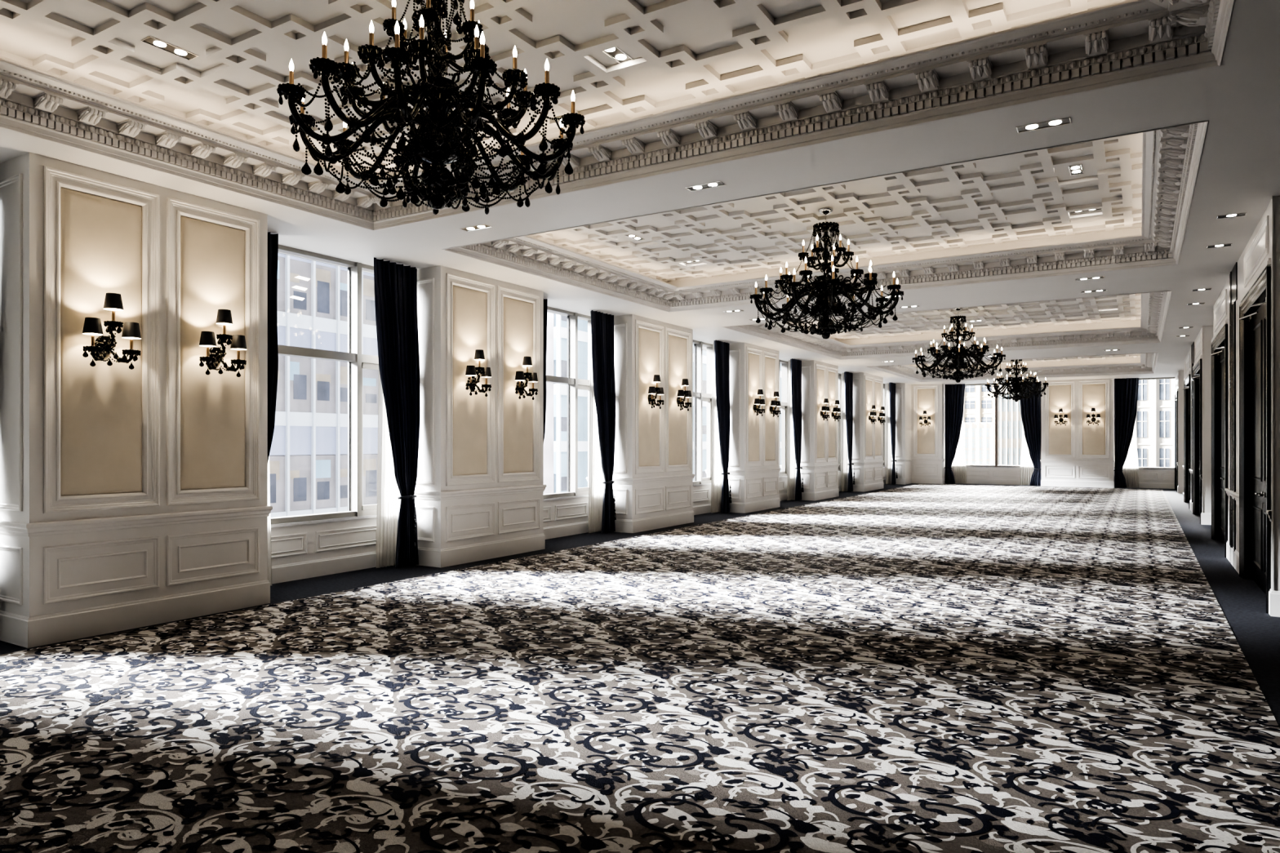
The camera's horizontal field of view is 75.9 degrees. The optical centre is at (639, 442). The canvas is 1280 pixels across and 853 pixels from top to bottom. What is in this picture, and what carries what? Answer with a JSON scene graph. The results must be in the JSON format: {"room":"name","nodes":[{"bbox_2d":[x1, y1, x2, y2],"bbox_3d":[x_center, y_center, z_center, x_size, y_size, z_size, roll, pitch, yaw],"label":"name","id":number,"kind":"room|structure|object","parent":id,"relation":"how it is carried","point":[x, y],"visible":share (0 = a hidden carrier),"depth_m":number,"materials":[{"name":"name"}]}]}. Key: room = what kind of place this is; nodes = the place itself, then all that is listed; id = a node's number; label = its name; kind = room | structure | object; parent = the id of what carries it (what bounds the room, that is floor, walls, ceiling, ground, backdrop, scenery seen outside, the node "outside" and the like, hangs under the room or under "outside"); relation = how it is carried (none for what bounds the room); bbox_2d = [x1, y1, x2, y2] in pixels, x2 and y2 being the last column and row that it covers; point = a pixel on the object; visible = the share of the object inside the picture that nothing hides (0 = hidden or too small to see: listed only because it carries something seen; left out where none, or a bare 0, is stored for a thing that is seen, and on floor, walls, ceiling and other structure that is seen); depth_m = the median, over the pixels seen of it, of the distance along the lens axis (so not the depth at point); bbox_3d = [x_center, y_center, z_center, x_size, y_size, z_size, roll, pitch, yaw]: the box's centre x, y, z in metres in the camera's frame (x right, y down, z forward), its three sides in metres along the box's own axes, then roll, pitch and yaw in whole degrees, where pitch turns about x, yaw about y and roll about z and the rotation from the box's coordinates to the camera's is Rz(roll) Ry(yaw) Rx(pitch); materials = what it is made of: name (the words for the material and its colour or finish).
{"room":"event hall","nodes":[
{"label":"event hall","id":0,"kind":"room"},
{"bbox_2d":[0,151,272,648],"bbox_3d":[-4.747,-0.335,7.599,1.258,3.870,2.118,0,0,31],"label":"pillar","id":1,"kind":"structure","parent":0,"point":[137,497],"depth_m":6.99,"materials":[{"name":"white paint"}]},
{"bbox_2d":[82,293,141,369],"bbox_3d":[-4.394,-0.925,6.820,0.222,0.614,0.443,0,0,31],"label":"wall sconce","id":2,"kind":"object","parent":1,"relation":"attached to","point":[104,344],"visible":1,"depth_m":6.79,"materials":[{"name":"black glass"}]},
{"bbox_2d":[199,309,246,377],"bbox_3d":[-3.893,-0.925,7.645,0.222,0.614,0.443,0,0,31],"label":"wall sconce","id":3,"kind":"object","parent":1,"relation":"attached to","point":[215,354],"visible":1,"depth_m":7.62,"materials":[{"name":"black glass"}]},
{"bbox_2d":[414,265,546,568],"bbox_3d":[-2.409,-0.335,11.673,1.018,3.870,2.188,0,0,31],"label":"pillar","id":4,"kind":"structure","parent":0,"point":[479,490],"depth_m":11.10,"materials":[{"name":"white paint"}]},
{"bbox_2d":[465,349,491,396],"bbox_3d":[-2.168,-0.925,10.941,0.222,0.614,0.443,0,0,31],"label":"wall sconce","id":5,"kind":"object","parent":4,"relation":"attached to","point":[471,371],"visible":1,"depth_m":10.91,"materials":[{"name":"black metal"}]},
{"bbox_2d":[515,356,537,399],"bbox_3d":[-1.648,-0.925,11.795,0.222,0.614,0.443,0,0,31],"label":"wall sconce","id":6,"kind":"object","parent":4,"relation":"attached to","point":[532,376],"visible":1,"depth_m":11.76,"materials":[{"name":"black metal"}]},
{"bbox_2d":[271,467,885,584],"bbox_3d":[1.281,1.280,18.634,0.418,0.640,30.930,0,0,31],"label":"wall","id":7,"kind":"structure","parent":0,"point":[299,552],"depth_m":10.16,"materials":[{"name":"white paint"}]},
{"bbox_2d":[270,244,378,528],"bbox_3d":[-3.943,-0.655,9.838,0.235,3.230,2.610,0,0,31],"label":"window","id":8,"kind":"structure","parent":7,"relation":"in","point":[357,362],"depth_m":10.34,"materials":[{"name":"white metal"}]},
{"bbox_2d":[543,306,591,501],"bbox_3d":[-1.500,-0.655,13.853,0.235,3.230,2.550,0,0,31],"label":"window","id":9,"kind":"structure","parent":7,"relation":"in","point":[574,384],"depth_m":14.35,"materials":[{"name":"wood"}]},
{"bbox_2d":[693,339,712,486],"bbox_3d":[1.008,-0.655,17.975,0.235,3.230,2.500,0,0,31],"label":"window","id":10,"kind":"structure","parent":7,"relation":"in","point":[699,396],"depth_m":18.48,"materials":[{"name":"wood"}]},
{"bbox_2d":[778,359,787,478],"bbox_3d":[3.414,-0.655,21.931,0.235,3.230,2.580,0,0,31],"label":"window","id":11,"kind":"structure","parent":7,"relation":"in","point":[784,473],"depth_m":22.95,"materials":[{"name":"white metal"}]},
{"bbox_2d":[838,373,841,471],"bbox_3d":[5.865,-0.655,25.959,0.235,3.230,2.650,0,0,31],"label":"window","id":12,"kind":"structure","parent":7,"relation":"in","point":[839,375],"depth_m":27.02,"materials":[{"name":"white metal"}]},
{"bbox_2d":[883,383,886,467],"bbox_3d":[8.594,-0.655,30.444,0.235,3.230,3.150,0,0,31],"label":"window","id":13,"kind":"structure","parent":7,"relation":"in","point":[883,384],"depth_m":31.70,"materials":[{"name":"glass"}]},
{"bbox_2d":[0,0,1279,384],"bbox_3d":[5.540,-2.735,15.358,11.100,0.930,36.600,0,0,31],"label":"ceiling","id":14,"kind":"structure","parent":0,"point":[684,53],"depth_m":6.88,"materials":[{"name":"paint"}]},
{"bbox_2d":[140,35,199,60],"bbox_3d":[-3.409,-2.862,5.960,0.124,0.007,0.350,0,0,31],"label":"recessed light","id":15,"kind":"object","parent":14,"relation":"in","point":[153,41],"visible":1,"depth_m":5.95,"materials":[{"name":"silver metal"}]},
{"bbox_2d":[267,456,271,586],"bbox_3d":[-4.218,-0.340,8.844,0.060,3.840,0.535,0,0,31],"label":"sheer curtain","id":16,"kind":"object","parent":14,"relation":"hanging from","point":[269,553],"visible":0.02,"depth_m":9.05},
{"bbox_2d":[267,231,278,460],"bbox_3d":[-4.052,-0.340,8.716,0.233,3.850,0.550,0,0,31],"label":"curtain","id":17,"kind":"object","parent":14,"relation":"hanging from","point":[273,238],"visible":0.12,"depth_m":8.88,"materials":[{"name":"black fabric"}]},
{"bbox_2d":[375,368,400,568],"bbox_3d":[-3.185,-0.340,10.541,0.060,3.840,0.532,0,0,31],"label":"sheer curtain","id":18,"kind":"object","parent":14,"relation":"hanging from","point":[388,491],"visible":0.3,"depth_m":10.44,"materials":[{"name":"fabric"}]},
{"bbox_2d":[373,257,420,568],"bbox_3d":[-3.052,-0.340,10.360,0.233,3.850,0.763,0,0,31],"label":"curtain","id":19,"kind":"object","parent":14,"relation":"hanging from","point":[395,285],"visible":1,"depth_m":10.44,"materials":[{"name":"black fabric"}]},
{"bbox_2d":[276,0,585,214],"bbox_3d":[-1.171,-2.110,4.751,1.704,1.505,1.704,0,0,30],"label":"chandelier","id":20,"kind":"object","parent":14,"relation":"hanging from","point":[438,140],"visible":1,"depth_m":4.58,"materials":[{"name":"black metal"}]},
{"bbox_2d":[459,223,492,231],"bbox_3d":[-1.730,-2.268,8.661,0.350,0.007,0.124,0,0,31],"label":"recessed light","id":21,"kind":"object","parent":14,"relation":"in","point":[480,226],"visible":1,"depth_m":8.65,"materials":[{"name":"silver metal"}]},
{"bbox_2d":[543,298,547,439],"bbox_3d":[-1.594,-0.340,12.757,0.233,3.850,0.550,0,0,31],"label":"curtain","id":22,"kind":"object","parent":14,"relation":"hanging from","point":[545,300],"visible":0.09,"depth_m":12.93,"materials":[{"name":"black fabric"}]},
{"bbox_2d":[588,335,604,533],"bbox_3d":[-0.757,-0.340,14.531,0.060,3.840,0.532,0,0,31],"label":"sheer curtain","id":23,"kind":"object","parent":14,"relation":"hanging from","point":[596,489],"visible":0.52,"depth_m":14.44,"materials":[{"name":"fabric"}]},
{"bbox_2d":[590,310,616,533],"bbox_3d":[-0.625,-0.340,14.349,0.233,3.850,0.763,0,0,31],"label":"curtain","id":24,"kind":"object","parent":14,"relation":"hanging from","point":[602,324],"visible":1,"depth_m":14.41,"materials":[{"name":"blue fabric"}]},
{"bbox_2d":[0,0,1235,231],"bbox_3d":[-1.084,-2.434,4.546,7.653,0.344,5.650,0,0,31],"label":"trim","id":25,"kind":"structure","parent":14,"relation":"attached to","point":[1128,42],"depth_m":6.10,"materials":[{"name":"paint"}]},
{"bbox_2d":[602,46,633,63],"bbox_3d":[-0.180,-2.862,6.033,0.124,0.007,0.350,0,0,31],"label":"recessed light","id":26,"kind":"object","parent":14,"relation":"in","point":[616,54],"visible":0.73,"depth_m":6.06,"materials":[{"name":"silver metal"}]},
{"bbox_2d":[684,180,726,191],"bbox_3d":[0.577,-2.268,7.258,0.350,0.007,0.124,0,0,31],"label":"recessed light","id":27,"kind":"object","parent":14,"relation":"in","point":[716,184],"visible":1,"depth_m":7.25,"materials":[{"name":"silver metal"}]},
{"bbox_2d":[711,342,721,513],"bbox_3d":[1.738,-0.340,18.631,0.060,3.840,0.532,0,0,31],"label":"sheer curtain","id":28,"kind":"object","parent":14,"relation":"hanging from","point":[716,465],"visible":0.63,"depth_m":18.54,"materials":[{"name":"fabric"}]},
{"bbox_2d":[714,340,731,513],"bbox_3d":[1.870,-0.340,18.450,0.233,3.850,0.763,0,0,31],"label":"curtain","id":29,"kind":"object","parent":14,"relation":"hanging from","point":[722,356],"visible":1,"depth_m":18.51,"materials":[{"name":"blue fabric"}]},
{"bbox_2d":[786,360,795,500],"bbox_3d":[4.165,-0.340,22.621,0.060,3.840,0.532,0,0,31],"label":"sheer curtain","id":30,"kind":"object","parent":14,"relation":"hanging from","point":[791,451],"visible":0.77,"depth_m":22.54,"materials":[{"name":"fabric"}]},
{"bbox_2d":[790,358,804,500],"bbox_3d":[4.298,-0.340,22.440,0.233,3.850,0.763,0,0,31],"label":"curtain","id":31,"kind":"object","parent":14,"relation":"hanging from","point":[796,365],"visible":1,"depth_m":22.49,"materials":[{"name":"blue fabric"}]},
{"bbox_2d":[441,120,1208,312],"bbox_3d":[2.251,-2.434,10.026,7.653,0.344,5.680,0,0,31],"label":"trim","id":32,"kind":"structure","parent":14,"relation":"attached to","point":[1171,156],"depth_m":10.99,"materials":[{"name":"paint"}]},
{"bbox_2d":[749,207,903,338],"bbox_3d":[2.283,-2.070,10.082,1.848,1.584,1.848,0,0,7],"label":"chandelier","id":33,"kind":"object","parent":14,"relation":"hanging from","point":[825,305],"visible":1,"depth_m":9.93,"materials":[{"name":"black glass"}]},
{"bbox_2d":[840,373,847,491],"bbox_3d":[6.634,-0.340,26.679,0.060,3.840,0.532,0,0,31],"label":"sheer curtain","id":34,"kind":"object","parent":14,"relation":"hanging from","point":[844,442],"visible":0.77,"depth_m":26.59,"materials":[{"name":"fabric"}]},
{"bbox_2d":[844,371,854,491],"bbox_3d":[6.766,-0.340,26.497,0.233,3.850,0.763,0,0,31],"label":"curtain","id":35,"kind":"object","parent":14,"relation":"hanging from","point":[848,376],"visible":1,"depth_m":26.54,"materials":[{"name":"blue fabric"}]},
{"bbox_2d":[885,383,890,484],"bbox_3d":[9.493,-0.340,31.378,0.060,3.840,0.532,0,0,31],"label":"sheer curtain","id":36,"kind":"object","parent":14,"relation":"hanging from","point":[888,424],"visible":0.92,"depth_m":31.33,"materials":[{"name":"fabric"}]},
{"bbox_2d":[888,382,897,484],"bbox_3d":[9.625,-0.340,31.196,0.233,3.850,0.763,0,0,31],"label":"curtain","id":37,"kind":"object","parent":14,"relation":"hanging from","point":[891,385],"visible":1,"depth_m":31.22,"materials":[{"name":"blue fabric"}]},
{"bbox_2d":[722,290,1172,359],"bbox_3d":[6.690,-2.434,17.322,7.653,0.344,7.640,0,0,31],"label":"trim","id":38,"kind":"structure","parent":14,"relation":"attached to","point":[1154,307],"depth_m":19.42,"materials":[{"name":"paint"}]},
{"bbox_2d":[944,383,964,483],"bbox_3d":[12.168,-0.340,31.777,0.760,3.850,0.201,0,0,36],"label":"curtain","id":39,"kind":"object","parent":14,"relation":"hanging from","point":[954,394],"visible":1,"depth_m":31.85,"materials":[{"name":"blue fabric"}]},
{"bbox_2d":[911,307,1005,382],"bbox_3d":[6.753,-2.070,17.429,1.848,1.584,1.848,0,0,20],"label":"chandelier","id":40,"kind":"object","parent":14,"relation":"hanging from","point":[960,351],"visible":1,"depth_m":17.29,"materials":[{"name":"black glass"}]},
{"bbox_2d":[951,395,966,483],"bbox_3d":[12.351,-0.340,32.015,0.713,3.840,0.060,0,0,31],"label":"sheer curtain","id":41,"kind":"object","parent":14,"relation":"hanging from","point":[958,465],"visible":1,"depth_m":31.94,"materials":[{"name":"fabric"}]},
{"bbox_2d":[865,352,1159,382],"bbox_3d":[11.776,-2.434,25.681,7.653,0.344,7.530,0,0,31],"label":"trim","id":42,"kind":"structure","parent":14,"relation":"attached to","point":[1148,363],"depth_m":27.85,"materials":[{"name":"paint"}]},
{"bbox_2d":[984,359,1048,401],"bbox_3d":[11.785,-2.070,25.699,1.848,1.584,1.848,0,0,12],"label":"chandelier","id":43,"kind":"object","parent":14,"relation":"hanging from","point":[1015,388],"visible":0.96,"depth_m":25.55,"materials":[{"name":"black glass"}]},
{"bbox_2d":[1020,426,1034,484],"bbox_3d":[14.582,-0.340,30.657,0.712,3.840,0.060,0,0,31],"label":"sheer curtain","id":44,"kind":"object","parent":14,"relation":"hanging from","point":[1027,468],"visible":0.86,"depth_m":30.75,"materials":[{"name":"fabric"}]},
{"bbox_2d":[1019,381,1041,485],"bbox_3d":[14.498,-0.340,30.485,0.760,3.850,0.202,0,0,38],"label":"curtain","id":45,"kind":"object","parent":14,"relation":"hanging from","point":[1030,408],"visible":0.91,"depth_m":30.41,"materials":[{"name":"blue fabric"}]},
{"bbox_2d":[1015,116,1071,133],"bbox_3d":[2.879,-2.268,5.857,0.350,0.007,0.124,0,0,31],"label":"recessed light","id":46,"kind":"object","parent":14,"relation":"in","point":[1067,120],"visible":1,"depth_m":5.86,"materials":[{"name":"silver metal"}]},
{"bbox_2d":[1067,164,1083,175],"bbox_3d":[4.573,-2.862,8.613,0.124,0.007,0.350,0,0,31],"label":"recessed light","id":47,"kind":"object","parent":14,"relation":"in","point":[1077,169],"visible":0.99,"depth_m":8.61,"materials":[{"name":"silver metal"}]},
{"bbox_2d":[1113,377,1138,487],"bbox_3d":[17.086,-0.340,28.855,0.760,3.850,0.201,0,0,36],"label":"curtain","id":48,"kind":"object","parent":14,"relation":"hanging from","point":[1126,389],"visible":1,"depth_m":28.93,"materials":[{"name":"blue fabric"}]},
{"bbox_2d":[1122,420,1138,487],"bbox_3d":[17.238,-0.340,29.042,0.713,3.840,0.060,0,0,31],"label":"sheer curtain","id":49,"kind":"object","parent":14,"relation":"hanging from","point":[1131,467],"visible":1,"depth_m":28.96,"materials":[{"name":"fabric"}]},
{"bbox_2d":[1216,212,1247,218],"bbox_3d":[5.905,-2.268,8.195,0.240,0.007,0.120,0,0,31],"label":"recessed light","id":50,"kind":"object","parent":14,"relation":"in","point":[1242,213],"visible":1,"depth_m":8.19,"materials":[{"name":"silver metal"}]},
{"bbox_2d":[0,483,1279,728],"bbox_3d":[5.510,1.660,15.260,11.050,0.120,36.400,0,0,31],"label":"floor","id":51,"kind":"structure","parent":0,"point":[1242,602],"depth_m":9.45,"materials":[{"name":"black carpet"}]},
{"bbox_2d":[0,483,1279,852],"bbox_3d":[5.333,1.596,15.162,7.990,0.002,34.650,0,0,31],"label":"carpet","id":52,"kind":"object","parent":51,"relation":"on","point":[921,668],"visible":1,"depth_m":4.92,"materials":[{"name":"carpet"}]},
{"bbox_2d":[586,314,695,533],"bbox_3d":[0.061,-0.335,15.742,1.008,3.870,2.368,0,0,31],"label":"pillar","id":53,"kind":"structure","parent":0,"point":[653,476],"depth_m":15.05,"materials":[{"name":"white paint"}]},
{"bbox_2d":[648,374,663,408],"bbox_3d":[0.274,-0.925,14.974,0.222,0.614,0.443,0,0,31],"label":"wall sconce","id":54,"kind":"object","parent":53,"relation":"attached to","point":[660,391],"visible":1,"depth_m":14.92,"materials":[{"name":"black metal"}]},
{"bbox_2d":[676,378,691,410],"bbox_3d":[0.841,-0.925,15.905,0.222,0.614,0.443,0,0,31],"label":"wall sconce","id":55,"kind":"object","parent":53,"relation":"attached to","point":[681,393],"visible":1,"depth_m":15.86,"materials":[{"name":"black metal"}]},
{"bbox_2d":[705,342,781,513],"bbox_3d":[2.506,-0.335,19.750,1.018,3.870,2.158,0,0,31],"label":"pillar","id":56,"kind":"structure","parent":0,"point":[753,468],"depth_m":19.00,"materials":[{"name":"white paint"}]},
{"bbox_2d":[752,389,764,416],"bbox_3d":[2.750,-0.925,19.025,0.222,0.614,0.443,0,0,31],"label":"wall sconce","id":57,"kind":"object","parent":56,"relation":"attached to","point":[757,401],"visible":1,"depth_m":18.97,"materials":[{"name":"black metal"}]},
{"bbox_2d":[769,391,781,417],"bbox_3d":[3.262,-0.925,19.866,0.222,0.614,0.443,0,0,31],"label":"wall sconce","id":58,"kind":"object","parent":56,"relation":"attached to","point":[776,403],"visible":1,"depth_m":19.81,"materials":[{"name":"black glass"}]},
{"bbox_2d":[780,360,839,501],"bbox_3d":[4.936,-0.335,23.744,1.018,3.870,2.168,0,0,31],"label":"pillar","id":59,"kind":"structure","parent":0,"point":[820,464],"depth_m":22.89,"materials":[{"name":"white paint"}]},
{"bbox_2d":[820,398,830,420],"bbox_3d":[5.179,-0.925,23.017,0.222,0.614,0.443,0,0,31],"label":"wall sconce","id":60,"kind":"object","parent":59,"relation":"attached to","point":[824,409],"visible":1,"depth_m":22.95,"materials":[{"name":"black glass"}]},
{"bbox_2d":[831,400,840,421],"bbox_3d":[5.694,-0.925,23.862,0.222,0.614,0.443,0,0,31],"label":"wall sconce","id":61,"kind":"object","parent":59,"relation":"attached to","point":[835,410],"visible":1,"depth_m":23.79,"materials":[{"name":"black glass"}]},
{"bbox_2d":[840,373,884,492],"bbox_3d":[7.470,-0.335,27.909,1.018,3.870,2.418,0,0,31],"label":"pillar","id":62,"kind":"structure","parent":0,"point":[868,460],"depth_m":27.01,"materials":[{"name":"white paint"}]},
{"bbox_2d":[868,404,876,423],"bbox_3d":[7.681,-0.925,27.128,0.222,0.614,0.443,0,0,31],"label":"wall sconce","id":63,"kind":"object","parent":62,"relation":"attached to","point":[873,414],"visible":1,"depth_m":27.07,"materials":[{"name":"black glass"}]},
{"bbox_2d":[884,382,911,484],"bbox_3d":[10.160,-0.335,32.394,1.084,3.870,1.878,0,0,31],"label":"pillar","id":64,"kind":"structure","parent":0,"point":[903,391],"depth_m":31.50,"materials":[{"name":"white paint"}]},
{"bbox_2d":[911,383,945,484],"bbox_3d":[11.376,-0.335,32.356,1.268,3.870,1.078,0,0,31],"label":"pillar","id":65,"kind":"structure","parent":0,"point":[927,442],"depth_m":31.90,"materials":[{"name":"white paint"}]},
{"bbox_2d":[959,467,1174,488],"bbox_3d":[14.581,-0.335,30.987,10.300,3.870,0.418,0,0,31],"label":"wall","id":66,"kind":"structure","parent":0,"point":[1160,479],"depth_m":31.03,"materials":[{"name":"white paint"}]},
{"bbox_2d":[964,382,1041,468],"bbox_3d":[13.551,-0.655,31.487,3.420,3.230,0.235,0,0,31],"label":"window","id":67,"kind":"structure","parent":66,"relation":"in","point":[996,465],"depth_m":31.36,"materials":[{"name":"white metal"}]},
{"bbox_2d":[1114,377,1174,470],"bbox_3d":[17.950,-0.655,28.810,2.280,3.230,0.235,0,0,31],"label":"window","id":68,"kind":"structure","parent":66,"relation":"in","point":[1160,378],"depth_m":28.73,"materials":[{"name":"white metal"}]},
{"bbox_2d":[1040,377,1115,488],"bbox_3d":[15.884,-0.335,29.819,2.368,3.870,0.728,0,0,31],"label":"pillar","id":69,"kind":"structure","parent":0,"point":[1077,453],"depth_m":29.52,"materials":[{"name":"white paint"}]},
{"bbox_2d":[1053,408,1067,425],"bbox_3d":[15.227,-0.925,29.702,0.443,0.614,0.222,0,0,31],"label":"wall sconce","id":70,"kind":"object","parent":69,"relation":"attached to","point":[1060,410],"visible":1,"depth_m":29.66,"materials":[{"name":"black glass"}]},
{"bbox_2d":[1086,408,1100,425],"bbox_3d":[16.107,-0.925,29.167,0.443,0.614,0.222,0,0,31],"label":"wall sconce","id":71,"kind":"object","parent":69,"relation":"attached to","point":[1088,415],"visible":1,"depth_m":29.13,"materials":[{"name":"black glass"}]},
{"bbox_2d":[1173,195,1279,617],"bbox_3d":[12.456,-0.335,17.764,0.784,3.870,24.700,0,0,31],"label":"wall","id":72,"kind":"structure","parent":0,"point":[1262,250],"depth_m":9.32,"materials":[{"name":"white paint"}]},
{"bbox_2d":[1173,391,1177,490],"bbox_3d":[17.672,-0.025,26.998,0.213,3.250,1.900,0,0,31],"label":"door","id":73,"kind":"structure","parent":72,"relation":"in","point":[1175,399],"depth_m":27.63,"materials":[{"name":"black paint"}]},
{"bbox_2d":[1182,373,1191,509],"bbox_3d":[13.942,-0.025,20.869,0.213,3.250,2.650,0,0,31],"label":"door","id":74,"kind":"structure","parent":72,"relation":"in","point":[1187,383],"depth_m":21.81,"materials":[{"name":"black paint"}]},
{"bbox_2d":[1191,342,1194,502],"bbox_3d":[12.701,-0.335,18.855,0.040,3.870,0.920,0,0,31],"label":"trim","id":75,"kind":"structure","parent":72,"relation":"attached to","point":[1193,344],"depth_m":18.92,"materials":[{"name":"black paint"}]},
{"bbox_2d":[1191,358,1202,524],"bbox_3d":[11.738,-0.025,17.246,0.213,3.250,2.630,0,0,31],"label":"door","id":76,"kind":"structure","parent":72,"relation":"in","point":[1197,378],"depth_m":18.16,"materials":[{"name":"black paint"}]},
{"bbox_2d":[1210,324,1227,557],"bbox_3d":[8.861,-0.025,12.518,0.213,3.250,2.600,0,0,31],"label":"door","id":77,"kind":"structure","parent":72,"relation":"in","point":[1219,354],"depth_m":13.27,"materials":[{"name":"black paint"}]},
{"bbox_2d":[1229,262,1237,568],"bbox_3d":[7.748,-0.335,10.714,0.040,3.870,0.920,0,0,31],"label":"trim","id":78,"kind":"structure","parent":72,"relation":"attached to","point":[1233,273],"depth_m":10.75,"materials":[{"name":"black paint"}]},
{"bbox_2d":[1239,266,1271,613],"bbox_3d":[6.559,-0.025,8.733,0.213,3.250,2.500,0,0,31],"label":"door","id":79,"kind":"structure","parent":72,"relation":"in","point":[1255,309],"depth_m":9.16,"materials":[{"name":"black paint"}]},
{"label":"outside","id":80,"kind":"structure","parent":0,"visible":0},
{"bbox_2d":[269,253,378,517],"bbox_3d":[-15.946,1.850,35.220,6.140,26.300,19.300,0,0,31],"label":"office building","id":81,"kind":"structure","parent":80,"point":[308,453],"depth_m":33.88,"materials":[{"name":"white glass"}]},
{"bbox_2d":[269,473,275,503],"bbox_3d":[-14.470,1.795,32.040,0.008,1.150,0.600,0,0,31],"label":"window","id":82,"kind":"structure","parent":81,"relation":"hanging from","point":[272,476],"depth_m":32.18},
{"bbox_2d":[289,275,310,300],"bbox_3d":[-13.755,-6.250,33.185,0.001,0.980,1.000,0,0,31],"label":"ceiling light","id":83,"kind":"object","parent":81,"relation":"attached to","point":[298,277],"depth_m":33.20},
{"bbox_2d":[293,290,306,310],"bbox_3d":[-13.753,-5.750,33.219,0.008,0.700,0.600,0,0,31],"label":"blind","id":84,"kind":"object","parent":81,"relation":"hanging from","point":[300,296],"depth_m":33.22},
{"bbox_2d":[293,373,306,399],"bbox_3d":[-13.753,-2.250,33.219,0.008,1.000,0.600,0,0,31],"label":"blind","id":85,"kind":"object","parent":81,"relation":"hanging from","point":[300,380],"depth_m":33.23,"materials":[{"name":"fabric"}]},
{"bbox_2d":[293,477,306,502],"bbox_3d":[-13.753,1.895,33.219,0.008,0.950,0.600,0,0,31],"label":"window","id":86,"kind":"structure","parent":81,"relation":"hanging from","point":[300,483],"depth_m":33.23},
{"bbox_2d":[317,280,329,314],"bbox_3d":[-13.176,-6.050,34.167,0.008,1.300,0.600,0,0,31],"label":"blind","id":87,"kind":"object","parent":81,"relation":"hanging from","point":[323,286],"depth_m":34.17,"materials":[{"name":"fabric"}]},
{"bbox_2d":[317,381,329,400],"bbox_3d":[-13.176,-2.150,34.167,0.008,0.800,0.600,0,0,31],"label":"blind","id":88,"kind":"object","parent":81,"relation":"hanging from","point":[323,387],"depth_m":34.17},
{"bbox_2d":[317,481,329,500],"bbox_3d":[-13.176,1.995,34.167,0.008,0.750,0.600,0,0,31],"label":"window","id":89,"kind":"structure","parent":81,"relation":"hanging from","point":[323,487],"depth_m":34.17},
{"bbox_2d":[340,289,347,316],"bbox_3d":[-12.599,-5.950,35.115,0.008,1.100,0.600,0,0,31],"label":"blind","id":90,"kind":"object","parent":81,"relation":"hanging from","point":[344,293],"depth_m":35.05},
{"bbox_2d":[340,387,347,401],"bbox_3d":[-12.599,-2.050,35.115,0.008,0.600,0.600,0,0,31],"label":"blind","id":91,"kind":"object","parent":81,"relation":"hanging from","point":[344,391],"depth_m":35.05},
{"bbox_2d":[340,484,347,498],"bbox_3d":[-12.599,2.095,35.115,0.008,0.550,0.600,0,0,31],"label":"window","id":92,"kind":"structure","parent":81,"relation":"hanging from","point":[344,488],"depth_m":35.05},
{"bbox_2d":[365,299,375,320],"bbox_3d":[-11.882,-5.850,36.294,0.008,0.900,0.600,0,0,31],"label":"blind","id":93,"kind":"object","parent":81,"relation":"hanging from","point":[370,304],"depth_m":36.24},
{"bbox_2d":[365,393,376,403],"bbox_3d":[-11.882,-1.950,36.294,0.008,0.400,0.600,0,0,31],"label":"blind","id":94,"kind":"object","parent":81,"relation":"hanging from","point":[370,397],"depth_m":36.28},
{"bbox_2d":[365,470,376,496],"bbox_3d":[-11.882,1.795,36.294,0.008,1.150,0.600,0,0,31],"label":"window","id":95,"kind":"structure","parent":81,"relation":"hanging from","point":[371,475],"depth_m":36.28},
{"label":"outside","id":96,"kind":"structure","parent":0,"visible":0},
{"bbox_2d":[543,311,781,493],"bbox_3d":[3.731,0.050,61.789,6.140,28.300,40.550,0,0,31],"label":"office building","id":97,"kind":"structure","parent":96,"point":[555,442],"depth_m":43.39,"materials":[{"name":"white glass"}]},
{"bbox_2d":[560,360,567,377],"bbox_3d":[-3.799,-3.950,43.808,0.008,1.300,1.600,0,0,31],"label":"blind","id":98,"kind":"object","parent":97,"relation":"hanging from","point":[563,362],"depth_m":43.43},
{"bbox_2d":[560,417,567,431],"bbox_3d":[-3.799,-1.000,43.808,0.008,0.800,1.600,0,0,31],"label":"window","id":99,"kind":"structure","parent":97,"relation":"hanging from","point":[563,420],"depth_m":43.44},
{"bbox_2d":[560,476,567,491],"bbox_3d":[-3.799,2.175,43.808,0.008,0.750,1.600,0,0,31],"label":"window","id":100,"kind":"structure","parent":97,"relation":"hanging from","point":[563,479],"depth_m":43.45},
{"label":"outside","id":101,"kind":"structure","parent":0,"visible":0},
{"bbox_2d":[1135,378,1174,467],"bbox_3d":[50.667,-0.100,77.887,10.816,27.800,10.250,0,0,31],"label":"stone building","id":102,"kind":"structure","parent":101,"point":[1155,414],"depth_m":74.41,"materials":[{"name":"stone"}]},
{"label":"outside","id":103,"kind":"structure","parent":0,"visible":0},
{"bbox_2d":[963,385,995,422],"bbox_3d":[56.966,-3.825,146.629,13.938,37.650,10.250,0,0,31],"label":"stone building","id":104,"kind":"structure","parent":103,"point":[980,407],"depth_m":140.13,"materials":[{"name":"stone"}]},
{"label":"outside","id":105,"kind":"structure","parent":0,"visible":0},
{"bbox_2d":[964,422,995,465],"bbox_3d":[41.121,4.250,97.742,3.233,13.100,10.250,0,0,31],"label":"stone building","id":106,"kind":"structure","parent":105,"point":[979,437],"depth_m":93.39,"materials":[{"name":"white stone"}]},
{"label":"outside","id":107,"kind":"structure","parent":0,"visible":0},
{"bbox_2d":[998,384,1022,465],"bbox_3d":[38.308,-1.400,83.066,3.016,24.000,10.250,0,0,31],"label":"stone building","id":108,"kind":"structure","parent":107,"point":[1010,420],"depth_m":78.95,"materials":[{"name":"white stone"}]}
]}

